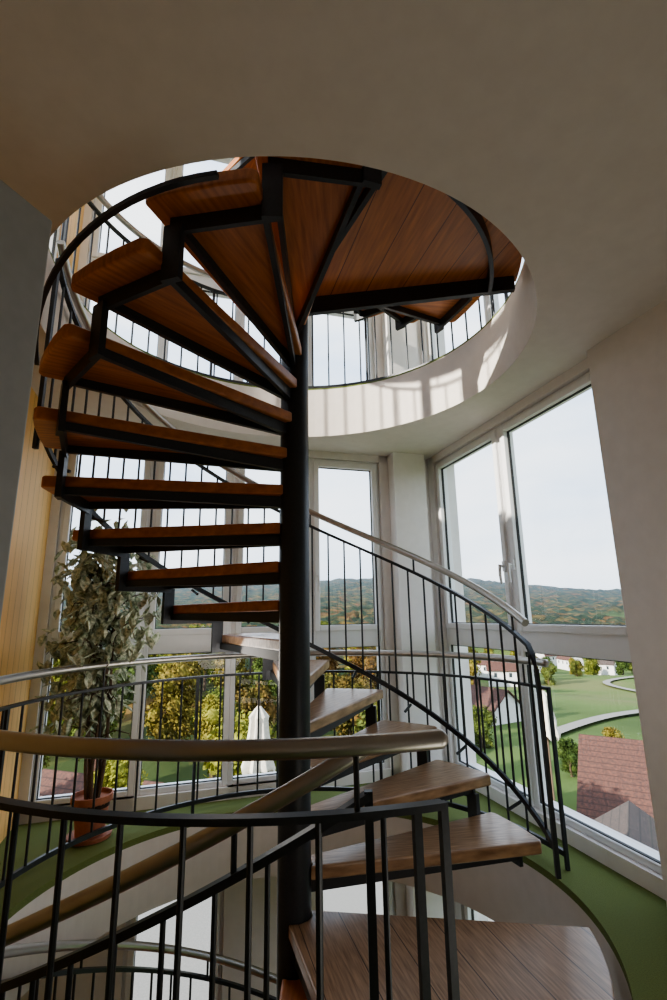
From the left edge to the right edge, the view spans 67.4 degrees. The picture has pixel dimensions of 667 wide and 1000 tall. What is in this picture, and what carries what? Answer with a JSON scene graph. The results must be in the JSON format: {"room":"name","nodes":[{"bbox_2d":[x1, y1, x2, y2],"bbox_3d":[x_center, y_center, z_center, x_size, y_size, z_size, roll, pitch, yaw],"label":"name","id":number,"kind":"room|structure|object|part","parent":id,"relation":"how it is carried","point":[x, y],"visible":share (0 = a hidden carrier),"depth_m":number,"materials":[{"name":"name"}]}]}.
{"room":"spiral stairwell","nodes":[
{"label":"spiral stairwell","id":0,"kind":"room"},
{"bbox_2d":[0,205,84,842],"bbox_3d":[-1.388,0.159,1.050,0.200,8.790,5.520,3,-14,-17],"label":"wall","id":1,"kind":"structure","parent":0,"point":[22,594],"depth_m":3.08,"materials":[{"name":"beige wood"}]},
{"bbox_2d":[0,179,51,622],"bbox_3d":[-0.730,0.321,0.401,0.099,2.060,0.920,-6,-14,20],"label":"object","id":2,"kind":"structure","parent":1,"relation":"in","point":[25,232],"depth_m":0.95,"materials":[{"name":"paint"}]},
{"bbox_2d":[49,225,60,260],"bbox_3d":[-1.879,-2.406,3.264,0.110,2.400,0.900,3,-14,-17],"label":"window","id":3,"kind":"structure","parent":1,"relation":"in","point":[55,236],"depth_m":3.54,"materials":[{"name":"grey"}]},
{"bbox_2d":[18,158,455,999],"bbox_3d":[-0.496,0.827,4.012,3.260,8.790,0.220,3,-14,-17],"label":"wall","id":4,"kind":"structure","parent":0,"point":[234,912],"depth_m":3.45,"materials":[{"name":"paint"}]},
{"bbox_2d":[29,454,153,804],"bbox_3d":[-1.679,0.779,3.580,0.625,2.490,0.164,3,-14,-17],"label":"window","id":5,"kind":"structure","parent":4,"relation":"in","point":[66,515],"depth_m":3.50,"materials":[{"name":"grey plastic"}]},
{"bbox_3d":[-1.689,0.283,3.701,0.573,1.416,0.070,3,-14,-17],"label":"casement sash","id":6,"kind":"part","parent":5,"relation":"part of","materials":[{"name":"white plastic"}]},
{"bbox_2d":[83,167,174,357],"bbox_3d":[-1.730,-2.183,4.264,0.625,2.490,0.164,3,-14,-17],"label":"window","id":7,"kind":"structure","parent":4,"relation":"in","point":[169,173],"depth_m":4.16,"materials":[{"name":"grey"}]},
{"bbox_3d":[-1.741,-2.679,4.385,0.573,1.416,0.070,3,-14,-17],"label":"casement sash","id":8,"kind":"part","parent":7,"relation":"part of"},
{"bbox_2d":[120,890,223,999],"bbox_3d":[-1.029,3.771,3.074,0.625,2.490,0.164,3,-14,-17],"label":"window","id":9,"kind":"structure","parent":4,"relation":"in","point":[128,956],"depth_m":3.26,"materials":[{"name":"grey"}]},
{"bbox_2d":[133,461,235,795],"bbox_3d":[-1.081,0.810,3.758,0.625,2.490,0.164,3,-14,-17],"label":"window","id":10,"kind":"structure","parent":4,"relation":"in","point":[172,640],"depth_m":3.67,"materials":[{"name":"grey plastic"}]},
{"bbox_3d":[-1.091,0.313,3.879,0.573,1.416,0.070,3,-14,-17],"label":"casement sash","id":11,"kind":"part","parent":10,"relation":"part of","materials":[{"name":"white plastic"}]},
{"bbox_2d":[162,158,239,380],"bbox_3d":[-1.132,-2.152,4.442,0.625,2.490,0.164,3,-14,-17],"label":"window","id":12,"kind":"structure","parent":4,"relation":"in","point":[178,171],"depth_m":4.38,"materials":[{"name":"grey"}]},
{"bbox_3d":[-1.143,-2.648,4.563,0.573,1.416,0.070,3,-14,-17],"label":"casement sash","id":13,"kind":"part","parent":12,"relation":"part of","materials":[{"name":"white plastic"}]},
{"bbox_2d":[227,458,310,785],"bbox_3d":[-0.482,0.840,3.936,0.625,2.490,0.164,3,-14,-17],"label":"window","id":14,"kind":"structure","parent":4,"relation":"in","point":[236,627],"depth_m":3.80,"materials":[{"name":"grey"}]},
{"bbox_3d":[-0.493,0.344,4.057,0.573,1.416,0.070,3,-14,-17],"label":"casement sash","id":15,"kind":"part","parent":14,"relation":"part of","materials":[{"name":"white plastic"}]},
{"bbox_2d":[238,310,308,385],"bbox_3d":[-0.534,-2.121,4.620,0.625,2.490,0.164,3,-14,-17],"label":"window","id":16,"kind":"structure","parent":4,"relation":"in","point":[242,316],"depth_m":4.42,"materials":[{"name":"grey"}]},
{"bbox_2d":[58,194,507,388],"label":"railing","id":17,"kind":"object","parent":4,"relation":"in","point":[350,314],"depth_m":4.03,"materials":[{"name":"grey metal"}]},
{"bbox_3d":[-1.597,-1.562,2.972,0.017,0.855,0.017,-1,-13,2],"label":"post","id":18,"kind":"part","parent":17,"relation":"part of","materials":[{"name":"metal"}]},
{"bbox_3d":[-0.398,-2.110,3.146,2.413,0.042,2.781,-8,-15,28],"label":"handrail","id":19,"kind":"part","parent":17,"relation":"part of","materials":[{"name":"metal"}]},
{"bbox_3d":[-0.397,-1.983,3.118,2.396,0.014,2.768,-8,-15,28],"label":"rail","id":20,"kind":"part","parent":17,"relation":"part of","materials":[{"name":"metal"}]},
{"bbox_3d":[-0.981,-1.325,4.047,0.017,0.855,0.017,7,-15,-33],"label":"post","id":21,"kind":"part","parent":17,"relation":"part of","materials":[{"name":"metal"}]},
{"bbox_3d":[-0.389,-1.643,3.038,2.413,1.001,2.781,-8,-15,28],"label":"guard railing","id":22,"kind":"part","parent":17,"relation":"part of","materials":[{"name":"black metal"}]},
{"bbox_3d":[-0.383,-1.223,2.942,2.387,0.025,2.758,-8,-15,28],"label":"rail","id":23,"kind":"part","parent":17,"relation":"part of","materials":[{"name":"metal"}]},
{"bbox_3d":[0.273,-1.316,4.179,0.017,0.855,0.017,-6,-14,21],"label":"post","id":24,"kind":"part","parent":17,"relation":"part of","materials":[{"name":"metal"}]},
{"bbox_2d":[310,458,388,770],"bbox_3d":[0.116,0.871,4.114,0.625,2.490,0.164,3,-14,-17],"label":"window","id":25,"kind":"structure","parent":4,"relation":"in","point":[337,631],"depth_m":4.13,"materials":[{"name":"grey"}]},
{"bbox_3d":[-0.123,0.659,4.031,0.028,0.156,0.054,3,-14,-17],"label":"handle","id":26,"kind":"part","parent":25,"relation":"part of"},
{"bbox_3d":[0.105,0.375,4.235,0.573,1.416,0.070,3,-14,-17],"label":"casement sash","id":27,"kind":"part","parent":25,"relation":"part of","materials":[{"name":"white plastic"}]},
{"bbox_2d":[388,881,394,914],"bbox_3d":[0.168,3.833,3.430,0.625,2.490,0.164,3,-14,-17],"label":"window","id":28,"kind":"structure","parent":4,"relation":"in","point":[391,884],"depth_m":3.70,"materials":[{"name":"grey"}]},
{"bbox_2d":[381,313,443,917],"bbox_3d":[0.665,0.846,4.179,0.300,8.790,0.130,3,-14,-17],"label":"pillar","id":29,"kind":"structure","parent":4,"relation":"attached to","point":[409,530],"depth_m":4.17,"materials":[{"name":"paint"}]},
{"bbox_2d":[49,248,524,389],"bbox_3d":[0.159,-1.408,1.845,3.460,0.012,5.620,3,-14,-17],"label":"floor","id":30,"kind":"structure","parent":0,"point":[49,248],"depth_m":3.59,"materials":[{"name":"green carpet"}]},
{"bbox_2d":[1,812,631,999],"bbox_3d":[0.214,1.765,1.113,3.460,0.375,5.620,3,-14,-17],"label":"floor opening edge","id":31,"kind":"structure","parent":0,"point":[507,891],"depth_m":2.77,"materials":[{"name":"paint"}]},
{"bbox_2d":[0,0,666,459],"bbox_3d":[0.162,-1.208,1.799,3.460,0.398,5.620,3,-14,-17],"label":"ceiling","id":32,"kind":"structure","parent":0,"point":[546,119],"depth_m":1.44,"materials":[{"name":"paint"}]},
{"bbox_2d":[0,783,666,999],"bbox_3d":[0.211,1.565,1.159,3.460,0.035,5.620,3,-14,-17],"label":"floor","id":33,"kind":"structure","parent":0,"point":[631,918],"depth_m":2.41,"materials":[{"name":"green carpet"}]},
{"bbox_2d":[28,509,161,845],"bbox_3d":[-1.438,0.994,3.101,0.722,2.004,0.792,8,-16,-35],"label":"potted ficus","id":34,"kind":"object","parent":33,"relation":"on","point":[93,597],"visible":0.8,"depth_m":3.05,"materials":[{"name":"plant"}]},
{"bbox_2d":[70,787,113,837],"bbox_3d":[-1.438,1.857,2.964,0.234,0.214,0.234,-1,-13,0],"label":"pot","id":35,"kind":"object","parent":34,"relation":"attached to","point":[103,797],"depth_m":2.91,"materials":[{"name":"ceramic"}]},
{"bbox_3d":[-1.431,0.993,3.135,0.640,1.668,0.565,-1,-13,0],"label":"stem","id":36,"kind":"part","parent":34,"relation":"part of","materials":[{"name":"green plant"}]},
{"bbox_2d":[419,299,666,920],"bbox_3d":[1.727,0.293,1.864,0.280,8.790,5.300,3,-14,-17],"label":"wall","id":37,"kind":"structure","parent":0,"point":[628,368],"depth_m":2.40,"materials":[{"name":"paint"}]},
{"bbox_2d":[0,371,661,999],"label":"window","id":38,"kind":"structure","parent":37,"relation":"in","point":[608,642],"depth_m":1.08,"materials":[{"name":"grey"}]},
{"bbox_3d":[-1.545,1.400,2.288,0.017,0.855,0.017,-1,-13,2],"label":"post","id":39,"kind":"part","parent":38,"relation":"part of","materials":[{"name":"metal"}]},
{"bbox_3d":[-0.930,1.637,3.363,0.017,0.855,0.017,7,-15,-33],"label":"post","id":40,"kind":"part","parent":38,"relation":"part of","materials":[{"name":"metal"}]},
{"bbox_3d":[-0.346,0.852,2.462,2.413,0.042,2.781,-8,-15,28],"label":"handrail","id":41,"kind":"part","parent":38,"relation":"part of","materials":[{"name":"metal"}]},
{"bbox_3d":[-0.345,0.979,2.434,2.396,0.014,2.768,-8,-15,28],"label":"rail","id":42,"kind":"part","parent":38,"relation":"part of","materials":[{"name":"metal"}]},
{"bbox_3d":[-0.332,1.738,2.258,2.387,0.025,2.758,-8,-15,28],"label":"rail","id":43,"kind":"part","parent":38,"relation":"part of","materials":[{"name":"metal"}]},
{"bbox_3d":[-0.338,1.319,2.354,2.413,1.001,2.781,-8,-15,28],"label":"guard railing","id":44,"kind":"part","parent":38,"relation":"part of","materials":[{"name":"black metal"}]},
{"bbox_3d":[0.324,1.646,3.495,0.017,0.855,0.017,-6,-14,21],"label":"post","id":45,"kind":"part","parent":38,"relation":"part of","materials":[{"name":"metal"}]},
{"bbox_3d":[0.182,1.064,0.964,0.017,0.855,0.017,3,-13,-15],"label":"post","id":46,"kind":"part","parent":38,"relation":"part of","materials":[{"name":"metal"}]},
{"bbox_3d":[0.242,1.067,0.981,0.017,0.855,0.017,3,-14,-18],"label":"post","id":47,"kind":"part","parent":38,"relation":"part of","materials":[{"name":"metal"}]},
{"bbox_3d":[1.181,0.474,3.328,0.054,0.156,0.028,3,-14,-17],"label":"handle","id":48,"kind":"part","parent":38,"relation":"part of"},
{"bbox_3d":[1.154,1.418,2.574,0.017,0.855,0.017,2,-13,-14],"label":"post","id":49,"kind":"part","parent":38,"relation":"part of","materials":[{"name":"metal"}]},
{"bbox_3d":[1.357,0.072,3.020,0.070,1.416,0.898,3,-14,-17],"label":"casement sash","id":50,"kind":"part","parent":38,"relation":"part of","materials":[{"name":"white plastic"}]},
{"bbox_2d":[426,296,487,360],"bbox_3d":[1.034,-2.183,4.472,0.164,2.490,0.950,3,-14,-17],"label":"window","id":51,"kind":"structure","parent":37,"relation":"in","point":[432,341],"depth_m":4.74,"materials":[{"name":"grey"}]},
{"bbox_2d":[464,906,478,920],"bbox_3d":[1.137,3.740,3.105,0.164,2.490,0.950,3,-14,-17],"label":"window","id":52,"kind":"structure","parent":37,"relation":"in","point":[470,914],"depth_m":3.67,"materials":[{"name":"grey"}]},
{"bbox_2d":[435,426,534,806],"bbox_3d":[1.085,0.779,3.788,0.164,2.490,0.950,3,-14,-17],"label":"window","id":53,"kind":"structure","parent":37,"relation":"in","point":[464,628],"depth_m":3.84,"materials":[{"name":"grey plastic"}]},
{"bbox_3d":[1.083,0.281,3.905,0.070,1.416,0.898,3,-14,-17],"label":"casement sash","id":54,"kind":"part","parent":53,"relation":"part of","materials":[{"name":"white plastic"}]},
{"bbox_3d":[1.153,0.495,3.419,0.054,0.156,0.028,3,-14,-17],"label":"handle","id":55,"kind":"part","parent":53,"relation":"part of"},
{"bbox_2d":[486,294,499,320],"bbox_3d":[1.308,-2.392,3.587,0.164,2.490,0.950,3,-14,-17],"label":"window","id":56,"kind":"structure","parent":37,"relation":"in","point":[488,297],"depth_m":3.82,"materials":[{"name":"grey"}]},
{"bbox_3d":[0.263,4.558,0.467,3.460,0.100,5.620,3,-14,-17],"label":"floor","id":57,"kind":"structure","parent":0,"visible":0},
{"bbox_2d":[0,156,614,999],"bbox_3d":[-0.201,0.337,2.489,2.514,9.050,2.528,-1,-13,0],"label":"spiral staircase","id":58,"kind":"structure","parent":57,"relation":"on","point":[288,240],"depth_m":2.25,"materials":[{"name":"metal"}]},
{"bbox_3d":[-0.892,-0.830,1.840,1.216,0.263,0.179,-11,-16,36],"label":"curved rail","id":59,"kind":"part","parent":58,"relation":"part of","materials":[{"name":"metal"}]},
{"bbox_3d":[-0.439,2.110,2.175,1.868,2.533,2.450,-5,-14,18],"label":"handrail","id":60,"kind":"part","parent":58,"relation":"part of","materials":[{"name":"metal"}]},
{"bbox_3d":[-0.410,2.696,2.042,1.889,3.498,2.436,-6,-14,20],"label":"rail frame","id":61,"kind":"part","parent":58,"relation":"part of","materials":[{"name":"metal"}]},
{"bbox_3d":[-0.327,-0.189,3.183,2.451,1.958,1.308,2,-13,-12],"label":"handrail","id":62,"kind":"part","parent":58,"relation":"part of","materials":[{"name":"metal"}]},
{"bbox_3d":[-0.296,0.407,3.026,2.435,2.953,1.337,1,-13,-11],"label":"rail frame","id":63,"kind":"part","parent":58,"relation":"part of","materials":[{"name":"metal"}]},
{"label":"outside","id":64,"kind":"structure","parent":0,"visible":0},
{"bbox_2d":[44,578,642,810],"bbox_3d":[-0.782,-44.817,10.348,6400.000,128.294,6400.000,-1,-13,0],"label":"landscape","id":65,"kind":"structure","parent":64,"point":[574,698],"depth_m":107.23,"materials":[{"name":"green plant"}]},
{"bbox_2d":[42,755,49,769],"bbox_3d":[-8.652,10.291,12.603,1.926,8.639,1.731,-5,-14,17],"label":"autumn tree","id":66,"kind":"object","parent":65,"relation":"on","point":[45,758],"visible":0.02,"depth_m":13.56,"materials":[{"name":"green plant"}]},
{"bbox_2d":[47,658,69,732],"bbox_3d":[-19.600,19.131,33.752,3.669,19.250,3.975,3,-14,-17],"label":"autumn tree","id":67,"kind":"object","parent":65,"relation":"on","point":[55,664],"visible":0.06,"depth_m":34.18,"materials":[{"name":"green plant"}]},
{"bbox_2d":[61,718,116,761],"bbox_3d":[-14.162,16.884,28.233,3.094,11.991,2.433,0,-13,-6],"label":"autumn tree","id":68,"kind":"object","parent":65,"relation":"on","point":[70,733],"visible":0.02,"depth_m":28.32,"materials":[{"name":"green plant"}]},
{"bbox_2d":[71,668,126,737],"bbox_3d":[-12.089,15.238,24.614,2.681,13.794,2.905,10,-17,-40],"label":"autumn tree","id":69,"kind":"object","parent":65,"relation":"on","point":[114,722],"visible":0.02,"depth_m":25.41,"materials":[{"name":"green plant"}]},
{"bbox_2d":[39,759,163,796],"bbox_3d":[-9.282,12.565,17.663,7.600,6.280,4.600,-6,-14,19],"label":"house","id":70,"kind":"structure","parent":65,"relation":"on","point":[64,779],"depth_m":18.01,"materials":[{"name":"red tile"}]},
{"bbox_2d":[93,760,147,788],"bbox_3d":[-5.947,10.528,13.333,1.605,7.192,1.443,1,-13,-10],"label":"autumn tree","id":71,"kind":"object","parent":65,"relation":"on","point":[110,769],"visible":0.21,"depth_m":13.58,"materials":[{"name":"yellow plant"}]},
{"bbox_2d":[115,664,158,704],"bbox_3d":[-18.148,23.277,44.357,4.250,20.923,4.714,-1,-13,0],"label":"autumn tree","id":72,"kind":"object","parent":65,"relation":"on","point":[129,696],"visible":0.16,"depth_m":45.00,"materials":[{"name":"green plant"}]},
{"bbox_2d":[148,655,162,676],"bbox_3d":[-23.811,26.260,66.642,3.517,17.428,4.473,0,-13,-6],"label":"autumn tree","id":73,"kind":"object","parent":65,"relation":"on","point":[150,656],"visible":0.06,"depth_m":66.65,"materials":[{"name":"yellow plant"}]},
{"bbox_3d":[-23.909,20.650,67.937,3.517,5.912,4.473,0,-13,-6],"label":"crown","id":74,"kind":"part","parent":73,"relation":"part of","materials":[{"name":"green plant"}]},
{"bbox_2d":[155,653,191,676],"bbox_3d":[-16.568,23.600,51.617,3.061,18.305,4.633,-7,-14,24],"label":"autumn tree","id":75,"kind":"object","parent":65,"relation":"on","point":[160,667],"visible":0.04,"depth_m":52.20,"materials":[{"name":"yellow plant"}]},
{"bbox_2d":[144,653,205,739],"bbox_3d":[-10.684,19.175,32.733,3.387,17.581,3.669,-11,-16,36],"label":"autumn tree","id":76,"kind":"object","parent":65,"relation":"on","point":[172,689],"visible":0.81,"depth_m":33.41,"materials":[{"name":"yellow plant"}]},
{"bbox_2d":[189,624,210,675],"bbox_3d":[-20.309,33.369,71.878,6.158,30.253,6.828,-1,-13,0],"label":"autumn tree","id":77,"kind":"object","parent":65,"relation":"on","point":[201,625],"visible":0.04,"depth_m":74.95,"materials":[{"name":"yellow plant"}]},
{"bbox_2d":[195,653,213,690],"bbox_3d":[-14.172,20.924,55.289,2.173,11.257,2.355,11,-17,-41],"label":"autumn tree","id":78,"kind":"object","parent":65,"relation":"on","point":[207,664],"visible":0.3,"depth_m":55.28,"materials":[{"name":"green plant"}]},
{"bbox_3d":[-14.235,17.309,56.123,2.173,3.834,2.355,11,-17,-41],"label":"crown","id":79,"kind":"part","parent":78,"relation":"part of","materials":[{"name":"green plant"}]},
{"bbox_2d":[191,694,222,777],"bbox_3d":[-5.751,14.557,22.654,1.835,10.782,2.778,5,-14,-23],"label":"autumn tree","id":80,"kind":"object","parent":65,"relation":"on","point":[210,705],"visible":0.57,"depth_m":22.98,"materials":[{"name":"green plant"}]},
{"bbox_2d":[200,653,215,683],"bbox_3d":[-13.691,27.135,59.838,5.547,21.631,4.401,-11,-16,36],"label":"autumn tree","id":81,"kind":"object","parent":65,"relation":"on","point":[210,672],"visible":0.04,"depth_m":60.31,"materials":[{"name":"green plant"}]},
{"bbox_2d":[190,685,242,777],"bbox_3d":[-6.106,15.470,26.131,2.895,11.028,2.303,-7,-14,23],"label":"autumn tree","id":82,"kind":"object","parent":65,"relation":"on","point":[217,692],"visible":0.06,"depth_m":26.78,"materials":[{"name":"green plant"}]},
{"bbox_3d":[-6.296,11.716,26.945,2.890,3.340,2.273,-4,-13,11],"label":"crown","id":83,"kind":"part","parent":82,"relation":"part of","materials":[{"name":"green plant"}]},
{"bbox_2d":[211,659,247,690],"bbox_3d":[-10.775,22.309,50.418,3.765,14.590,2.961,9,-16,-36],"label":"autumn tree","id":84,"kind":"object","parent":65,"relation":"on","point":[219,660],"visible":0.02,"depth_m":51.27,"materials":[{"name":"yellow plant"}]},
{"bbox_2d":[213,652,254,698],"bbox_3d":[-8.987,23.393,44.914,3.917,19.016,4.346,-1,-13,0],"label":"autumn tree","id":85,"kind":"object","parent":65,"relation":"on","point":[245,680],"visible":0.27,"depth_m":45.92,"materials":[{"name":"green plant"}]},
{"bbox_2d":[196,710,276,778],"bbox_3d":[-2.862,16.964,16.556,3.613,18.767,3.914,-8,-15,27],"label":"autumn tree","id":86,"kind":"object","parent":65,"relation":"on","point":[244,724],"visible":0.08,"depth_m":17.54,"materials":[{"name":"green plant"}]},
{"bbox_2d":[235,681,278,738],"bbox_3d":[-4.752,17.191,28.638,3.323,12.939,2.613,11,-17,-41],"label":"autumn tree","id":87,"kind":"object","parent":65,"relation":"on","point":[249,700],"visible":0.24,"depth_m":29.50,"materials":[{"name":"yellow plant"}]},
{"bbox_2d":[249,658,276,698],"bbox_3d":[-5.530,20.216,41.597,3.123,14.429,3.904,-1,-13,0],"label":"autumn tree","id":88,"kind":"object","parent":65,"relation":"on","point":[258,663],"visible":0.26,"depth_m":41.80,"materials":[{"name":"green plant"}]},
{"bbox_2d":[269,680,278,733],"bbox_3d":[-3.263,20.254,36.207,3.370,15.157,3.029,-4,-13,15],"label":"autumn tree","id":89,"kind":"object","parent":65,"relation":"on","point":[274,693],"visible":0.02,"depth_m":37.29,"materials":[{"name":"green plant"}]},
{"bbox_2d":[316,648,340,674],"bbox_3d":[-1.033,29.839,64.959,3.916,23.058,5.927,3,-14,-18],"label":"autumn tree","id":90,"kind":"object","parent":65,"relation":"on","point":[332,662],"visible":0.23,"depth_m":65.23,"materials":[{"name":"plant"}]},
{"bbox_2d":[324,673,345,689],"bbox_3d":[0.473,22.070,40.918,3.194,15.622,4.062,-11,-16,36],"label":"autumn tree","id":91,"kind":"object","parent":65,"relation":"on","point":[328,678],"visible":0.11,"depth_m":41.98,"materials":[{"name":"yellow plant"}]},
{"bbox_2d":[330,674,374,735],"bbox_3d":[1.425,17.338,27.680,3.099,14.677,2.860,-8,-15,28],"label":"autumn tree","id":92,"kind":"object","parent":65,"relation":"on","point":[345,729],"visible":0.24,"depth_m":28.90,"materials":[{"name":"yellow plant"}]},
{"bbox_2d":[343,647,376,673],"bbox_3d":[3.327,24.485,59.028,4.259,16.624,2.814,-5,-14,18],"label":"autumn tree","id":93,"kind":"object","parent":65,"relation":"on","point":[367,648],"visible":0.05,"depth_m":59.98,"materials":[{"name":"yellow plant"}]},
{"bbox_2d":[348,647,376,688],"bbox_3d":[3.708,26.308,53.450,4.281,20.555,3.951,-12,-17,41],"label":"autumn tree","id":94,"kind":"object","parent":65,"relation":"on","point":[370,663],"visible":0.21,"depth_m":54.60,"materials":[{"name":"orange plant"}]},
{"bbox_2d":[352,701,377,733],"bbox_3d":[2.346,15.744,17.916,3.134,16.586,3.396,-6,-14,22],"label":"autumn tree","id":95,"kind":"object","parent":65,"relation":"on","point":[362,723],"visible":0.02,"depth_m":19.16,"materials":[{"name":"green plant"}]},
{"bbox_2d":[468,647,481,684],"bbox_3d":[22.378,35.208,81.211,5.392,23.311,5.279,-1,-13,0],"label":"autumn tree","id":96,"kind":"object","parent":65,"relation":"on","point":[471,665],"visible":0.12,"depth_m":81.56,"materials":[{"name":"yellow plant"}]},
{"bbox_2d":[477,653,487,677],"bbox_3d":[34.080,38.381,114.625,9.427,6.320,9.969,-1,-13,0],"label":"house","id":97,"kind":"structure","parent":65,"relation":"on","point":[483,671],"depth_m":111.61,"materials":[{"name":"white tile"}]},
{"bbox_2d":[472,704,497,748],"bbox_3d":[11.679,21.509,38.646,2.164,10.637,2.407,9,-17,-38],"label":"autumn tree","id":98,"kind":"object","parent":65,"relation":"on","point":[487,717],"visible":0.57,"depth_m":39.25,"materials":[{"name":"green plant"}]},
{"bbox_2d":[471,679,520,724],"bbox_3d":[14.373,21.260,52.508,7.600,4.550,10.600,6,-15,-29],"label":"house","id":99,"kind":"structure","parent":65,"relation":"on","point":[485,691],"depth_m":48.66,"materials":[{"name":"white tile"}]},
{"bbox_2d":[485,661,517,686],"bbox_3d":[33.688,34.675,99.528,7.118,6.320,5.746,-1,-13,0],"label":"house","id":100,"kind":"structure","parent":65,"relation":"on","point":[496,667],"depth_m":98.04,"materials":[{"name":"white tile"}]},
{"bbox_2d":[536,654,556,664],"bbox_3d":[72.114,53.175,168.234,9.067,6.320,7.916,-1,-13,0],"label":"house","id":101,"kind":"structure","parent":65,"relation":"on","point":[541,656],"depth_m":166.21,"materials":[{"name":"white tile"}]},
{"bbox_2d":[540,660,556,685],"bbox_3d":[42.699,39.671,98.075,3.117,15.939,3.849,-1,-13,0],"label":"autumn tree","id":102,"kind":"object","parent":65,"relation":"on","point":[547,672],"visible":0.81,"depth_m":98.55,"materials":[{"name":"green plant"}]},
{"bbox_2d":[557,737,577,776],"bbox_3d":[15.121,18.826,31.517,1.443,7.088,1.605,10,-17,-40],"label":"autumn tree","id":103,"kind":"object","parent":65,"relation":"on","point":[567,750],"visible":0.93,"depth_m":32.00,"materials":[{"name":"green plant"}]},
{"bbox_2d":[555,656,583,670],"bbox_3d":[72.053,49.450,152.371,5.743,6.320,8.015,-1,-13,0],"label":"house","id":104,"kind":"structure","parent":65,"relation":"on","point":[562,661],"depth_m":151.43,"materials":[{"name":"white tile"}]},
{"bbox_2d":[568,658,575,674],"bbox_3d":[65.378,50.403,135.411,3.023,14.956,3.624,-1,-13,0],"label":"autumn tree","id":105,"kind":"object","parent":65,"relation":"on","point":[570,659],"visible":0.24,"depth_m":136.42,"materials":[{"name":"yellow plant"}]},
{"bbox_2d":[569,659,584,676],"bbox_3d":[54.819,42.326,111.696,3.430,13.030,2.688,-1,-13,0],"label":"autumn tree","id":106,"kind":"object","parent":65,"relation":"on","point":[576,666],"visible":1,"depth_m":112.11,"materials":[{"name":"green plant"}]},
{"bbox_2d":[582,658,601,674],"bbox_3d":[64.314,46.991,122.864,4.760,20.322,4.107,-1,-13,0],"label":"autumn tree","id":107,"kind":"object","parent":65,"relation":"on","point":[592,667],"visible":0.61,"depth_m":123.48,"materials":[{"name":"green plant"}]},
{"bbox_2d":[589,660,617,674],"bbox_3d":[73.440,45.266,135.566,8.073,6.320,8.239,-1,-13,0],"label":"house","id":108,"kind":"structure","parent":65,"relation":"on","point":[608,667],"depth_m":133.16,"materials":[{"name":"white paint"}]},
{"bbox_2d":[601,727,624,737],"bbox_3d":[19.917,19.625,34.778,1.529,7.235,1.411,-4,-13,12],"label":"autumn tree","id":109,"kind":"object","parent":65,"relation":"on","point":[608,732],"visible":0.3,"depth_m":35.32,"materials":[{"name":"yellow plant"}]},
{"bbox_2d":[576,734,653,819],"bbox_3d":[16.843,13.759,23.029,9.600,5.480,6.600,-9,-15,32],"label":"roof","id":110,"kind":"structure","parent":65,"relation":"on","point":[612,771],"depth_m":23.72,"materials":[{"name":"red tile"}]},
{"bbox_2d":[614,661,628,674],"bbox_3d":[69.022,45.638,118.036,3.594,20.064,5.024,-1,-13,0],"label":"autumn tree","id":111,"kind":"object","parent":65,"relation":"on","point":[621,666],"visible":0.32,"depth_m":118.45,"materials":[{"name":"green plant"}]},
{"bbox_2d":[594,801,658,851],"bbox_3d":[9.825,12.823,16.090,3.600,4.420,4.400,-8,-15,29],"label":"house","id":112,"kind":"structure","parent":65,"relation":"on","point":[627,819],"depth_m":17.06,"materials":[{"name":"grey tile"}]},
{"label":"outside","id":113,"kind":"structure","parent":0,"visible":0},
{"bbox_2d":[558,676,638,733],"bbox_3d":[44.847,28.676,74.535,58.175,3.907,72.924,-1,-13,0],"label":"lane","id":114,"kind":"structure","parent":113,"point":[575,724],"depth_m":48.57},
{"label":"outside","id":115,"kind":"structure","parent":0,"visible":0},
{"bbox_2d":[133,881,494,999],"bbox_3d":[-0.489,6.387,7.841,12.000,0.200,9.200,3,-14,-17],"label":"terrace","id":116,"kind":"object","parent":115,"point":[196,927],"depth_m":7.00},
{"bbox_2d":[241,700,275,774],"bbox_3d":[-0.879,4.080,5.733,0.500,3.360,0.500,-1,-13,0],"label":"parasol","id":117,"kind":"object","parent":116,"relation":"on","point":[247,767],"visible":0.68,"depth_m":5.94,"materials":[{"name":"white fabric"}]},
{"bbox_2d":[542,689,560,800],"bbox_3d":[3.805,4.856,8.716,0.500,3.030,0.500,-1,-13,0],"label":"parasol","id":118,"kind":"object","parent":116,"relation":"on","point":[544,694],"visible":0.31,"depth_m":8.79,"materials":[{"name":"white fabric"}]}
]}

